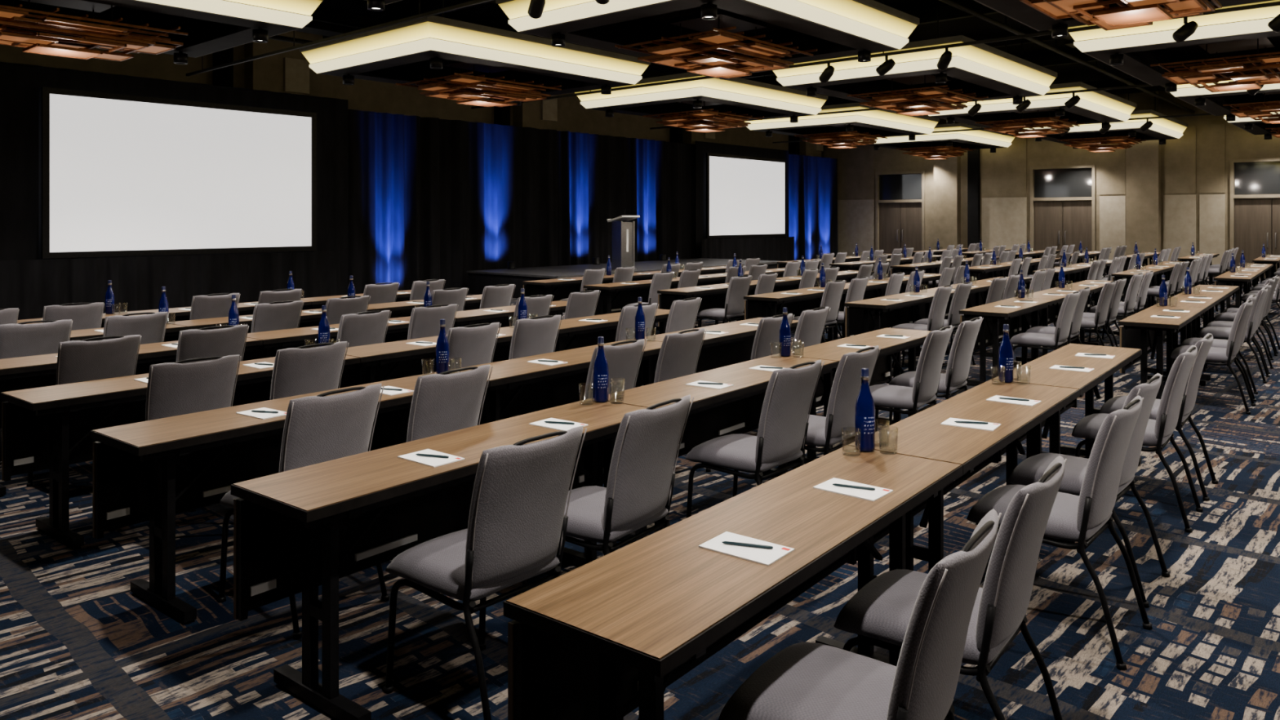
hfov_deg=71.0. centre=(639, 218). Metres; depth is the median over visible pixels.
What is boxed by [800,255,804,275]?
water bottle
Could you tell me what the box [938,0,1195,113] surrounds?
duct
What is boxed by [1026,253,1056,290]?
banquet chair
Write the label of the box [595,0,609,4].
track spotlight
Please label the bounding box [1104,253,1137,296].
banquet chair
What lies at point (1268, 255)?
table
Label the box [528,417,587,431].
notepad
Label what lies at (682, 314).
banquet chair
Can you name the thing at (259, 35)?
spotlight
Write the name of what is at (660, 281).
banquet chair
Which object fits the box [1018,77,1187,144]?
ceiling light
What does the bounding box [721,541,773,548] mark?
pen
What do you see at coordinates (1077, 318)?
banquet chair
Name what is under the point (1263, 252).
water bottle
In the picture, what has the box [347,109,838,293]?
drape
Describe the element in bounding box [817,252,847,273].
banquet chair
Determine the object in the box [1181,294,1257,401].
banquet chair
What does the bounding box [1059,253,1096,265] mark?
table
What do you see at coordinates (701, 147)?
drape
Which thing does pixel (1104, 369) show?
table
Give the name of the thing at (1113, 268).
banquet chair
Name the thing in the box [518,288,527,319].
water bottle
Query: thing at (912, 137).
recessed light
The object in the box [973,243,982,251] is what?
banquet chair
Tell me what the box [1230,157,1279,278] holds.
door
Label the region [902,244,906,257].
water bottle
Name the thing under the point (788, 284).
table
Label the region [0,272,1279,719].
floor
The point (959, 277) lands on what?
banquet chair
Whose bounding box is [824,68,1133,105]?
ceiling beam
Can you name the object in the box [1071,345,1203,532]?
banquet chair
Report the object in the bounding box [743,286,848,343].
table
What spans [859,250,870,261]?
banquet chair
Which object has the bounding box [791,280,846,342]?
banquet chair
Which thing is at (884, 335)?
pen
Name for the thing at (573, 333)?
table
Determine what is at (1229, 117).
recessed light
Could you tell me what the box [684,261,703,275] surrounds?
banquet chair
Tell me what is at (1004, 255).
banquet chair
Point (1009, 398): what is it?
pen
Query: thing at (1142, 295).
banquet chair
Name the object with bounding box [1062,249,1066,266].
water bottle
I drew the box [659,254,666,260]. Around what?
uplight
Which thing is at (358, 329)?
banquet chair
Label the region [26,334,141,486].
banquet chair
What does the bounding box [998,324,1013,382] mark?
water bottle
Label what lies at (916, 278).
water bottle
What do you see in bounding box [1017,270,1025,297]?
water bottle
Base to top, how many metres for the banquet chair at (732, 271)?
0.940 m
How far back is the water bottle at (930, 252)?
18.17 m
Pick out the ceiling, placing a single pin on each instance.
(490, 15)
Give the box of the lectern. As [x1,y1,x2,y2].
[606,208,639,270]
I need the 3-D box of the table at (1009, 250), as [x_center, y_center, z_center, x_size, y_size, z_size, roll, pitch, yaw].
[10.071,1.265,25.387,0.500,0.750,1.826,0,0,38]
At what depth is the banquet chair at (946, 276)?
13.02 m
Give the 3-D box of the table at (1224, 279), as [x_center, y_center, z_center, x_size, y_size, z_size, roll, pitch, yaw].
[9.372,1.265,14.081,0.500,0.750,1.826,0,0,38]
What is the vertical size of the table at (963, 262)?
0.750 m
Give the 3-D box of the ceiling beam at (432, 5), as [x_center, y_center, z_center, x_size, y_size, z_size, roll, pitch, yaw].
[2.570,-3.635,10.122,23.500,0.250,0.120,0,0,41]
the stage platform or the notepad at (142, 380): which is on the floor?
the stage platform
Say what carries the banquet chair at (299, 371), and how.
on the floor
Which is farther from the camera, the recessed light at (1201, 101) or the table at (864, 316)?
the recessed light at (1201, 101)
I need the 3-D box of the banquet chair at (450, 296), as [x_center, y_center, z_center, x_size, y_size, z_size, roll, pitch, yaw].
[-2.104,1.171,9.226,0.598,0.940,0.458,0,0,39]
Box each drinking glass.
[422,359,435,376]
[578,383,593,404]
[609,382,624,404]
[610,377,625,399]
[770,342,782,358]
[792,342,804,357]
[841,427,861,456]
[875,420,889,446]
[878,426,897,454]
[991,365,1005,384]
[1015,362,1022,380]
[1016,364,1031,383]
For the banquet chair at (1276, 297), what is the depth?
13.34 m
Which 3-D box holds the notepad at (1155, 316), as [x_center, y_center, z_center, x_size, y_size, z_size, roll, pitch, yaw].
[4.748,0.888,8.111,0.216,0.004,0.140,0,0,40]
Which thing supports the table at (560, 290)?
on the floor
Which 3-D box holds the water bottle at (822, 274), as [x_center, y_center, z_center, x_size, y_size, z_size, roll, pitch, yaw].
[2.371,0.733,11.655,0.075,0.314,0.075,0,0,-17]
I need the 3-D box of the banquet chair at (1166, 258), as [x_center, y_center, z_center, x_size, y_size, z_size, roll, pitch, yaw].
[12.367,1.171,21.479,0.598,0.940,0.458,0,0,37]
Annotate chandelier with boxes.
[0,0,188,61]
[395,60,561,106]
[614,8,817,78]
[642,100,764,133]
[794,124,889,148]
[847,73,988,115]
[895,141,975,159]
[975,108,1084,137]
[1018,0,1222,31]
[1057,131,1146,152]
[1150,36,1279,92]
[1222,91,1279,124]
[1265,127,1279,137]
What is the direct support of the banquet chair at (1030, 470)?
on the floor
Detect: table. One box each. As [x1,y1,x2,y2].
[0,337,262,497]
[0,355,359,549]
[16,313,119,328]
[68,323,187,342]
[90,372,489,624]
[114,300,311,321]
[164,308,375,342]
[231,398,647,719]
[241,315,456,360]
[299,289,411,310]
[337,325,557,388]
[367,294,482,318]
[448,338,662,425]
[452,300,567,328]
[503,445,963,719]
[522,275,613,301]
[553,308,670,351]
[583,278,679,329]
[591,354,839,542]
[608,270,684,283]
[638,317,798,386]
[657,283,756,326]
[669,272,748,328]
[676,266,726,277]
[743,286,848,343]
[744,267,799,277]
[748,275,819,295]
[777,258,835,275]
[777,327,929,463]
[800,270,874,287]
[825,279,904,342]
[829,260,888,275]
[831,256,860,266]
[844,292,944,376]
[846,379,1079,573]
[857,253,891,261]
[873,257,913,274]
[877,273,941,296]
[889,262,941,288]
[906,254,941,264]
[911,249,943,260]
[911,283,990,354]
[928,259,972,274]
[937,248,968,260]
[959,297,1057,385]
[961,250,991,257]
[962,256,999,266]
[963,276,1031,308]
[968,264,1010,281]
[982,248,1011,256]
[991,261,1039,293]
[992,343,1142,492]
[1014,252,1043,284]
[1015,287,1093,361]
[1018,257,1061,294]
[1026,249,1060,267]
[1031,266,1086,288]
[1057,280,1119,345]
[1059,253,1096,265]
[1066,262,1106,301]
[1079,251,1111,262]
[1084,259,1112,298]
[1111,269,1162,319]
[1117,254,1152,271]
[1118,305,1206,399]
[1132,252,1160,266]
[1133,264,1174,308]
[1153,293,1224,380]
[1154,261,1190,302]
[1177,255,1202,286]
[1179,284,1239,337]
[1194,253,1219,285]
[1213,271,1259,308]
[1227,267,1266,306]
[1236,263,1273,303]
[1252,257,1279,279]
[1260,254,1279,278]
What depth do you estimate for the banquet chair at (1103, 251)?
21.52 m
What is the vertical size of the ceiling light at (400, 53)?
1.505 m
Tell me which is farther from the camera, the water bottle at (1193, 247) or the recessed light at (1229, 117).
the water bottle at (1193, 247)
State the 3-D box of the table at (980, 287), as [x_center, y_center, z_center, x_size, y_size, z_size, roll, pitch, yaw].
[4.028,1.265,11.492,0.500,0.750,1.826,0,0,38]
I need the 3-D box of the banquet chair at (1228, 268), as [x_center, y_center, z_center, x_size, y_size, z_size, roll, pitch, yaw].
[14.019,1.171,21.656,0.598,0.940,0.458,0,0,41]
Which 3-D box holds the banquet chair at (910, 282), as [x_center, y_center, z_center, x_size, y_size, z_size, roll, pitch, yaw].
[3.578,1.171,12.343,0.598,0.940,0.458,0,0,38]
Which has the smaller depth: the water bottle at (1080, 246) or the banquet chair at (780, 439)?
the banquet chair at (780, 439)
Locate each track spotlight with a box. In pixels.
[527,0,545,18]
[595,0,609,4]
[818,62,835,83]
[875,55,895,75]
[937,48,951,70]
[968,101,981,116]
[1015,97,1031,112]
[1059,128,1070,136]
[1064,93,1080,108]
[1099,124,1111,133]
[1140,119,1153,131]
[1172,17,1198,42]
[1246,84,1263,95]
[1267,13,1279,32]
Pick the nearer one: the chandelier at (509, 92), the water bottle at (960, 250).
the chandelier at (509, 92)
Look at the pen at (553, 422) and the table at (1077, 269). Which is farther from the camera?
the table at (1077, 269)
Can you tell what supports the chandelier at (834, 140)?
hanging from the ceiling
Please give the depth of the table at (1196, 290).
11.15 m
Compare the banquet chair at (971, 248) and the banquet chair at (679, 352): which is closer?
the banquet chair at (679, 352)
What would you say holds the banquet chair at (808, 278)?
on the floor
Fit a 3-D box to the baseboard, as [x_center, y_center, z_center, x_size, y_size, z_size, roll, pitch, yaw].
[15.765,1.575,25.520,24.000,0.130,0.045,0,0,41]
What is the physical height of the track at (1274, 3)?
1.380 m
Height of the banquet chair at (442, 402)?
0.940 m
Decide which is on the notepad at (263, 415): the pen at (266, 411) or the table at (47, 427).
the pen at (266, 411)
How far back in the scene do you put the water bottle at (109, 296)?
8.36 m
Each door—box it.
[875,170,924,258]
[1030,164,1095,267]
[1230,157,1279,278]
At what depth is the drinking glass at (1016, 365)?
4.85 m
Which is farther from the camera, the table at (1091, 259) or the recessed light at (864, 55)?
the table at (1091, 259)
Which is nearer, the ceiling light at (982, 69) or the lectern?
the ceiling light at (982, 69)
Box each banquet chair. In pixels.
[0,307,19,324]
[0,319,72,464]
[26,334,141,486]
[42,302,104,330]
[102,311,168,344]
[109,354,240,531]
[176,324,248,363]
[190,293,239,319]
[217,383,389,639]
[250,300,303,333]
[257,288,302,303]
[270,341,349,399]
[325,295,370,324]
[336,310,391,347]
[363,282,399,304]
[383,425,586,719]
[406,364,493,442]
[407,304,457,339]
[409,279,445,300]
[431,288,468,311]
[446,322,501,369]
[480,284,515,308]
[508,315,563,359]
[511,294,553,326]
[521,394,693,593]
[560,268,605,301]
[564,289,600,319]
[583,338,647,399]
[612,266,635,283]
[615,302,658,341]
[624,271,674,308]
[653,328,711,471]
[661,262,680,277]
[665,297,702,333]
[677,269,701,327]
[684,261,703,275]
[684,360,824,518]
[697,275,752,327]
[699,266,746,327]
[718,508,1001,719]
[722,264,768,323]
[724,258,742,272]
[726,272,777,322]
[744,257,759,271]
[750,313,794,359]
[755,345,881,482]
[782,261,800,277]
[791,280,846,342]
[791,306,830,350]
[792,266,841,333]
[799,268,818,288]
[804,259,819,270]
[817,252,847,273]
[818,253,834,273]
[827,276,869,342]
[833,455,1066,719]
[851,325,954,439]
[855,254,888,279]
[856,263,873,279]
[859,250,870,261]
[871,253,902,277]
[872,262,889,279]
[873,249,884,259]
[884,272,905,296]
[888,316,983,425]
[890,248,902,258]
[891,284,953,373]
[905,270,924,292]
[906,247,913,257]
[911,251,924,263]
[913,281,975,364]
[922,250,933,262]
[924,256,952,289]
[928,254,964,288]
[935,244,955,261]
[937,266,955,287]
[940,248,951,260]
[950,276,1008,350]
[951,248,959,259]
[953,264,969,284]
[966,395,1152,670]
[967,243,975,251]
[970,253,982,266]
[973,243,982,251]
[981,252,992,265]
[989,245,999,264]
[995,244,1005,263]
[995,244,1018,261]
[997,250,1008,263]
[1001,274,1020,350]
[1004,257,1022,288]
[1006,249,1017,262]
[1007,373,1170,607]
[1009,291,1079,364]
[1017,243,1026,252]
[1019,257,1031,293]
[1024,287,1090,364]
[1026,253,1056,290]
[1026,254,1048,283]
[1028,269,1046,293]
[1040,267,1055,327]
[1043,246,1050,255]
[1048,245,1057,257]
[1053,244,1068,266]
[1053,244,1075,267]
[1054,280,1115,346]
[1059,252,1071,266]
[1069,251,1079,264]
[1070,278,1126,346]
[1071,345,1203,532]
[1087,260,1100,306]
[1088,273,1143,342]
[1090,255,1127,303]
[1095,258,1106,292]
[1097,247,1106,276]
[1099,333,1217,501]
[1101,256,1120,302]
[1101,271,1153,339]
[1103,244,1126,277]
[1103,246,1111,275]
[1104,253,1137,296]
[1109,245,1121,267]
[1134,252,1145,268]
[1143,262,1182,309]
[1146,261,1188,308]
[1157,248,1166,262]
[1159,258,1199,290]
[1163,248,1171,261]
[1164,257,1201,298]
[1170,246,1178,271]
[1170,299,1255,413]
[1174,246,1181,261]
[1181,253,1213,292]
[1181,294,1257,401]
[1183,254,1208,284]
[1198,249,1229,284]
[1198,287,1270,382]
[1203,248,1231,284]
[1205,248,1235,284]
[1205,283,1273,373]
[1209,247,1238,284]
[1214,278,1277,359]
[1222,275,1279,353]
[1242,276,1279,308]
[1248,290,1275,293]
[1251,285,1276,291]
[1260,280,1278,284]
[1273,271,1279,276]
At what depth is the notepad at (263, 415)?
4.08 m
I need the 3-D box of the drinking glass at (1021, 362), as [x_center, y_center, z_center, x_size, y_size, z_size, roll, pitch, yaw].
[2.074,0.843,4.967,0.072,0.095,0.072,0,0,41]
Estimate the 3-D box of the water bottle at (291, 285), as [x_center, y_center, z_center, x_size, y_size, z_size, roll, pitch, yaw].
[-3.824,0.733,9.828,0.075,0.314,0.075,0,0,-17]
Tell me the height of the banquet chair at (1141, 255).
0.940 m
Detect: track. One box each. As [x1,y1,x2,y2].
[186,0,493,76]
[471,0,1279,108]
[649,26,1161,129]
[772,65,1212,143]
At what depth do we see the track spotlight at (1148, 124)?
21.42 m
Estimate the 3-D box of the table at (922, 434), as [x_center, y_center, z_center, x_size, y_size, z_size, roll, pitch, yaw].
[1.554,1.265,4.110,0.500,0.750,1.826,0,0,38]
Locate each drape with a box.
[0,62,347,295]
[0,64,329,260]
[0,250,336,319]
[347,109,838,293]
[695,141,788,258]
[702,236,794,261]
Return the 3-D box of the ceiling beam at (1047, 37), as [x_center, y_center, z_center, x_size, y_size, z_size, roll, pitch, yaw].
[8.708,-3.635,17.109,23.500,0.250,0.120,0,0,41]
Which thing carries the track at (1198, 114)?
hanging from the ceiling
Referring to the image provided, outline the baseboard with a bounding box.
[1103,269,1218,276]
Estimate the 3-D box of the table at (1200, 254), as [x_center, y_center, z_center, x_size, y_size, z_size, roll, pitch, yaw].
[13.920,1.265,22.146,0.500,0.750,1.826,0,0,38]
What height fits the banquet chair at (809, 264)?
0.940 m
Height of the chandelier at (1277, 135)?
0.820 m
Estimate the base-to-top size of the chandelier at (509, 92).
0.820 m
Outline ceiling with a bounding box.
[317,0,1143,97]
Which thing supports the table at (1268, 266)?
on the floor
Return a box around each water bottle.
[105,280,114,314]
[158,286,168,323]
[228,294,239,325]
[287,271,294,288]
[318,305,329,346]
[347,275,355,298]
[423,281,432,307]
[435,319,448,374]
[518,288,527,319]
[593,336,608,402]
[606,255,611,275]
[635,297,644,340]
[666,257,671,271]
[675,252,679,264]
[732,253,737,266]
[737,259,742,277]
[779,307,791,356]
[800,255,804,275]
[819,244,822,258]
[819,262,825,287]
[854,243,857,256]
[854,368,875,452]
[870,245,873,260]
[877,257,882,279]
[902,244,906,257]
[913,266,919,292]
[928,247,931,262]
[936,239,939,249]
[958,244,962,256]
[964,260,969,284]
[979,239,982,250]
[991,248,995,264]
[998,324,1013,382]
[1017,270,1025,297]
[1018,245,1022,261]
[1026,240,1030,252]
[1058,263,1065,288]
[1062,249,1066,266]
[1079,240,1082,253]
[1084,247,1088,262]
[1133,241,1137,253]
[1135,251,1140,269]
[1153,248,1157,265]
[1159,275,1167,306]
[1184,267,1191,293]
[1191,242,1194,255]
[1230,253,1235,272]
[1240,250,1244,267]
[1261,244,1265,257]
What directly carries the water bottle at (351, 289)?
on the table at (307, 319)
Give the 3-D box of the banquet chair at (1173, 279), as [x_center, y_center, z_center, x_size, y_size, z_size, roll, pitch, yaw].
[8.423,1.171,14.518,0.598,0.940,0.458,0,0,38]
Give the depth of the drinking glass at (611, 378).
4.44 m
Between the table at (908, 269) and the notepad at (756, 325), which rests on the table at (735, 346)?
the notepad at (756, 325)
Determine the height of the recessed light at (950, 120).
0.155 m
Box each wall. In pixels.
[0,31,823,157]
[821,90,1279,272]
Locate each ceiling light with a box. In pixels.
[0,0,323,57]
[299,0,650,95]
[364,0,401,4]
[495,0,919,65]
[574,53,827,123]
[745,81,939,137]
[772,0,1057,104]
[857,115,1015,150]
[928,40,1137,128]
[973,0,1271,31]
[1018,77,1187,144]
[1067,0,1279,85]
[1170,80,1279,115]
[1223,111,1279,134]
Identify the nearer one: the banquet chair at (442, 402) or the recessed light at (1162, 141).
the banquet chair at (442, 402)
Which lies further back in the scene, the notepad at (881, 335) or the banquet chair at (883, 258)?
the banquet chair at (883, 258)
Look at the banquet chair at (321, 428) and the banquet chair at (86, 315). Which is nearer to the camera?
the banquet chair at (321, 428)
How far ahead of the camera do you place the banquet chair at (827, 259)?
18.30 m
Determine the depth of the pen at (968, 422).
3.88 m
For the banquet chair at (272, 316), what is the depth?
7.59 m
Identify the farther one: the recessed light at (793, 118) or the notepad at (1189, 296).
the recessed light at (793, 118)
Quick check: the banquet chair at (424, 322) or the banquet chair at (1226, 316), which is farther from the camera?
the banquet chair at (1226, 316)
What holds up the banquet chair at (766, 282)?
on the floor
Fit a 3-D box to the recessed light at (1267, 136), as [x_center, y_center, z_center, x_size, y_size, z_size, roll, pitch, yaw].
[16.621,-2.175,23.760,0.170,0.155,0.170,0,0,41]
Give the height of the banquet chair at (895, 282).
0.940 m
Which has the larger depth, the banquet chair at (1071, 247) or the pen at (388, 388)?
the banquet chair at (1071, 247)
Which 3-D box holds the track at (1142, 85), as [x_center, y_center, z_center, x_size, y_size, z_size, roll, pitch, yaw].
[8.656,-3.070,16.595,22.300,1.380,0.040,0,0,41]
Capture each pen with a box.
[250,409,278,413]
[253,363,273,365]
[381,387,402,390]
[415,453,448,457]
[537,360,558,362]
[544,421,574,424]
[697,382,723,384]
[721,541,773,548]
[759,366,782,368]
[832,483,875,490]
[845,344,866,346]
[884,334,902,336]
[954,421,988,424]
[998,397,1029,400]
[1058,366,1084,368]
[1084,353,1106,355]
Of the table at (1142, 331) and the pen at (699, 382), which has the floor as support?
the table at (1142, 331)
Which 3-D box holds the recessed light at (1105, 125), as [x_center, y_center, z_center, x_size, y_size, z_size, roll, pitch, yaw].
[10.846,-2.175,20.914,0.170,0.155,0.170,0,0,41]
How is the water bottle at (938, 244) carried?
on the table at (935, 252)
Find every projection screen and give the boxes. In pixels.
[41,86,316,258]
[706,152,786,239]
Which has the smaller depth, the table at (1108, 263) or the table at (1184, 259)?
the table at (1108, 263)
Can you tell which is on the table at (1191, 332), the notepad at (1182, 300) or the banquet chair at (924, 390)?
the notepad at (1182, 300)
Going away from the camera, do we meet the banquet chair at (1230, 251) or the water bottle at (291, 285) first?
the water bottle at (291, 285)
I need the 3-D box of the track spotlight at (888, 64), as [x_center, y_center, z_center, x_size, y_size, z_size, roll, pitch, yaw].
[3.584,-2.228,13.097,0.278,0.299,0.150,0,0,8]
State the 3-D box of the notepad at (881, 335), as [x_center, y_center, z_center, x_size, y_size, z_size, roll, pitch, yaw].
[1.905,0.888,6.750,0.216,0.004,0.140,0,0,36]
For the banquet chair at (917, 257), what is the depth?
18.93 m
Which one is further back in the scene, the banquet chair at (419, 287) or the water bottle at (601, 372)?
the banquet chair at (419, 287)
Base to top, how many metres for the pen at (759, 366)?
0.009 m
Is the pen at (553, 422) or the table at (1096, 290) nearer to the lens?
the pen at (553, 422)
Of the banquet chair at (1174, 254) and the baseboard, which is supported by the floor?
the banquet chair at (1174, 254)
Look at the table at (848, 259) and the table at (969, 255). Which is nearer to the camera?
the table at (848, 259)
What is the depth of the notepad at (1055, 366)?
5.29 m
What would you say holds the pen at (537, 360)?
on the notepad at (549, 363)
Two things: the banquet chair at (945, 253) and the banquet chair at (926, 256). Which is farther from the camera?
the banquet chair at (945, 253)
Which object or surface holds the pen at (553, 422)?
on the notepad at (563, 427)
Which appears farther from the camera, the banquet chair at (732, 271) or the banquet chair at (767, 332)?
the banquet chair at (732, 271)
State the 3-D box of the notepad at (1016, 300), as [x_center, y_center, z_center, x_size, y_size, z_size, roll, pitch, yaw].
[4.116,0.888,9.570,0.216,0.004,0.140,0,0,35]
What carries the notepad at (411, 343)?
on the table at (381, 362)
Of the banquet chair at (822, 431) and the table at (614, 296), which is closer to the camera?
the banquet chair at (822, 431)
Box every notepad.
[133,377,148,383]
[160,342,177,347]
[235,407,286,419]
[239,315,253,319]
[243,361,274,368]
[303,310,321,313]
[312,327,338,330]
[380,386,413,395]
[387,320,408,324]
[397,448,464,467]
[405,302,423,303]
[405,341,436,346]
[483,309,508,312]
[527,358,567,365]
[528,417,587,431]
[578,319,608,322]
[685,380,733,389]
[698,531,794,565]
[704,331,728,334]
[739,322,758,326]
[748,364,779,371]
[780,293,801,294]
[813,477,893,501]
[836,343,874,348]
[875,334,911,338]
[880,298,904,301]
[905,294,927,297]
[940,417,1000,431]
[986,395,1041,406]
[994,305,1019,307]
[1013,300,1037,302]
[1048,364,1093,372]
[1056,289,1077,292]
[1075,352,1115,359]
[1151,315,1180,318]
[1162,309,1190,312]
[1180,300,1204,302]
[1187,296,1211,298]
[1201,290,1222,292]
[1207,286,1229,288]
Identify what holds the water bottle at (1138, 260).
on the table at (1126, 274)
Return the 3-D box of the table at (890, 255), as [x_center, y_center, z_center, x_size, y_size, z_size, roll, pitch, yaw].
[5.812,1.265,21.899,0.500,0.750,1.826,0,0,38]
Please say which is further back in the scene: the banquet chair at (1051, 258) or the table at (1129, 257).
the table at (1129, 257)
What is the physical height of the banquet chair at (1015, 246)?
0.940 m
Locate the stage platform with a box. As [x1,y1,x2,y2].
[466,257,780,297]
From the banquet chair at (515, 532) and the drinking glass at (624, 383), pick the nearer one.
the banquet chair at (515, 532)
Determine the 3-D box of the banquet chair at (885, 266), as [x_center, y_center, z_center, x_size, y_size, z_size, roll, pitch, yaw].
[3.720,1.171,14.602,0.598,0.940,0.458,0,0,37]
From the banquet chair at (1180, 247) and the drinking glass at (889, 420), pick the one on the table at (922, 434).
the drinking glass at (889, 420)
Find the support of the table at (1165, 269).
on the floor
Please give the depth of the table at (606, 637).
2.26 m
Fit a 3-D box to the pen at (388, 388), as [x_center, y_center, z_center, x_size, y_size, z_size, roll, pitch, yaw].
[-1.289,0.881,4.640,0.140,0.009,0.011,0,0,18]
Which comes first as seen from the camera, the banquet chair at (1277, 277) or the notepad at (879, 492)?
the notepad at (879, 492)
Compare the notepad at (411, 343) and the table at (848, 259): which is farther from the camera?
the table at (848, 259)
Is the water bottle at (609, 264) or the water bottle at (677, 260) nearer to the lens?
the water bottle at (609, 264)
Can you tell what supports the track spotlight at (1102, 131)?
hanging from the track at (1198, 114)
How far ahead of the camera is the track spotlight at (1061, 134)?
22.63 m
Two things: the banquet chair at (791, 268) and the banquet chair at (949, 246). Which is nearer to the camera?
the banquet chair at (791, 268)
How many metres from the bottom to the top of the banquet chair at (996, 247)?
0.940 m
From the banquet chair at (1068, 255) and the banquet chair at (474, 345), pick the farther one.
the banquet chair at (1068, 255)
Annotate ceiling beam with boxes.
[323,0,489,38]
[631,0,999,64]
[737,29,1065,78]
[780,50,1099,91]
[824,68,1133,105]
[904,82,1164,110]
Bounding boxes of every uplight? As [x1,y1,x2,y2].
[591,257,599,264]
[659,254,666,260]
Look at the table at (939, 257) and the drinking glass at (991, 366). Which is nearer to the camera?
the drinking glass at (991, 366)
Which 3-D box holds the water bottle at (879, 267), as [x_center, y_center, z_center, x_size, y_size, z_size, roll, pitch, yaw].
[3.500,0.733,13.095,0.075,0.314,0.075,0,0,-17]
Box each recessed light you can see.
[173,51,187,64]
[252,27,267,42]
[342,74,354,84]
[367,0,384,11]
[430,56,442,69]
[511,101,521,106]
[551,32,565,47]
[600,84,611,94]
[693,99,702,108]
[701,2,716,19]
[765,130,772,137]
[790,115,797,122]
[806,86,816,96]
[857,48,871,62]
[873,144,879,150]
[908,134,915,140]
[935,72,946,83]
[946,116,955,124]
[990,147,995,152]
[1013,95,1022,104]
[1035,137,1041,141]
[1051,22,1067,38]
[1101,121,1109,128]
[1109,53,1123,65]
[1159,138,1165,144]
[1164,81,1177,92]
[1195,97,1205,106]
[1226,113,1235,121]
[1244,123,1253,129]
[1264,133,1271,139]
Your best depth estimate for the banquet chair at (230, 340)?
5.83 m
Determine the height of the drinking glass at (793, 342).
0.095 m
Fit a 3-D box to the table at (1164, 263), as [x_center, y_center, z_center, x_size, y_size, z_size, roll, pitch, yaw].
[10.575,1.265,17.881,0.500,0.750,1.826,0,0,38]
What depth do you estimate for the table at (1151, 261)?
22.89 m
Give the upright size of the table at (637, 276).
0.750 m
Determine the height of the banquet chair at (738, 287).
0.940 m
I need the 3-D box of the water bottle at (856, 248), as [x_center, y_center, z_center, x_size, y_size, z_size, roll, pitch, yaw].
[5.123,0.733,21.238,0.075,0.314,0.075,0,0,-17]
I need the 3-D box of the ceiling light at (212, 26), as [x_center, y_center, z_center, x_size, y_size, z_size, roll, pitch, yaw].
[-6.488,-3.008,10.092,3.350,1.505,4.500,0,0,41]
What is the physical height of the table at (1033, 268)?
0.750 m
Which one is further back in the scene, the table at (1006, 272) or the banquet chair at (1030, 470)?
the table at (1006, 272)
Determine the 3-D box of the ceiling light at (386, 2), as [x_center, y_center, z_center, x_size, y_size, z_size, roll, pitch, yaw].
[-2.927,-3.008,6.964,3.350,1.505,4.500,0,0,41]
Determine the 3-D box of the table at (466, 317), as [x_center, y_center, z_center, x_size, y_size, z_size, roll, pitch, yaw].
[-1.253,1.265,8.888,0.500,0.750,1.826,0,0,38]
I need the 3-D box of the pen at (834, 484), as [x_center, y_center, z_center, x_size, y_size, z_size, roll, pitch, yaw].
[0.702,0.881,2.951,0.140,0.009,0.010,0,0,24]
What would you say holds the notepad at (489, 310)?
on the table at (466, 317)
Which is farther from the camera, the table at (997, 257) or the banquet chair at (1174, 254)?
the banquet chair at (1174, 254)
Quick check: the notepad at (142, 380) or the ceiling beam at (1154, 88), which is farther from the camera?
the ceiling beam at (1154, 88)
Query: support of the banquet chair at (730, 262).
on the floor
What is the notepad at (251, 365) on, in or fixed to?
on the table at (47, 427)
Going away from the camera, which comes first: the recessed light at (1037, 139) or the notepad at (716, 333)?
the notepad at (716, 333)
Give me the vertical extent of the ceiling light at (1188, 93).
1.505 m
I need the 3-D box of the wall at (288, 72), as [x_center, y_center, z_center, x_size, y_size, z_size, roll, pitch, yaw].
[-4.241,-1.060,20.764,0.620,5.400,34.000,0,0,41]
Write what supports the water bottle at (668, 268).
on the table at (614, 296)
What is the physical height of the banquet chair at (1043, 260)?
0.940 m
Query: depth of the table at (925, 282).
13.91 m
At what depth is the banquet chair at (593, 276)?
12.60 m
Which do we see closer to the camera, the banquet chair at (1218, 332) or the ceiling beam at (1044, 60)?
the banquet chair at (1218, 332)
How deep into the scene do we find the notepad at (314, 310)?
8.49 m
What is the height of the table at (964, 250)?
0.750 m
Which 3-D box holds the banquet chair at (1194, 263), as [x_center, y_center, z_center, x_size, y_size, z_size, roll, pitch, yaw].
[9.580,1.171,15.938,0.598,0.940,0.458,0,0,39]
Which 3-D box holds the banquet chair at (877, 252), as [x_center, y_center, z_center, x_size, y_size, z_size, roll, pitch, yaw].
[5.223,1.171,20.472,0.598,0.940,0.458,0,0,38]
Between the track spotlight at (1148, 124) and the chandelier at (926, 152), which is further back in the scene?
the chandelier at (926, 152)
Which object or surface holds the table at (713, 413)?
on the floor
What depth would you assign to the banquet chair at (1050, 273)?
12.72 m
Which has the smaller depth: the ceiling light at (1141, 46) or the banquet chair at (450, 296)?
the banquet chair at (450, 296)
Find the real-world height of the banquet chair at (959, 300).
0.940 m
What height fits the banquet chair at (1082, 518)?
0.940 m
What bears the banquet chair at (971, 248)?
on the floor
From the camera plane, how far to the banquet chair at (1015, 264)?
15.83 m
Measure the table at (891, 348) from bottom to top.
0.750 m
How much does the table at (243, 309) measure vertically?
0.750 m
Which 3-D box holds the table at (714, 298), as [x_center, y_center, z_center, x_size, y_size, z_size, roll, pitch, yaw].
[0.956,1.265,11.705,0.500,0.750,1.826,0,0,38]
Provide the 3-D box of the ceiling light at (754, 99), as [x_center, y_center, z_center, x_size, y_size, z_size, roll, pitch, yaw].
[1.366,-3.008,19.032,3.350,1.505,4.500,0,0,41]
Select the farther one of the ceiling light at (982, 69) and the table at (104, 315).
the ceiling light at (982, 69)
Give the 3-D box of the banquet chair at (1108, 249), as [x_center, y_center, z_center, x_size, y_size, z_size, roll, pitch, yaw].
[11.389,1.171,22.322,0.598,0.940,0.458,0,0,38]
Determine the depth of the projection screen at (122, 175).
14.83 m
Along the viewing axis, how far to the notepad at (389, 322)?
7.69 m
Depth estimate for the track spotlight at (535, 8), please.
9.24 m

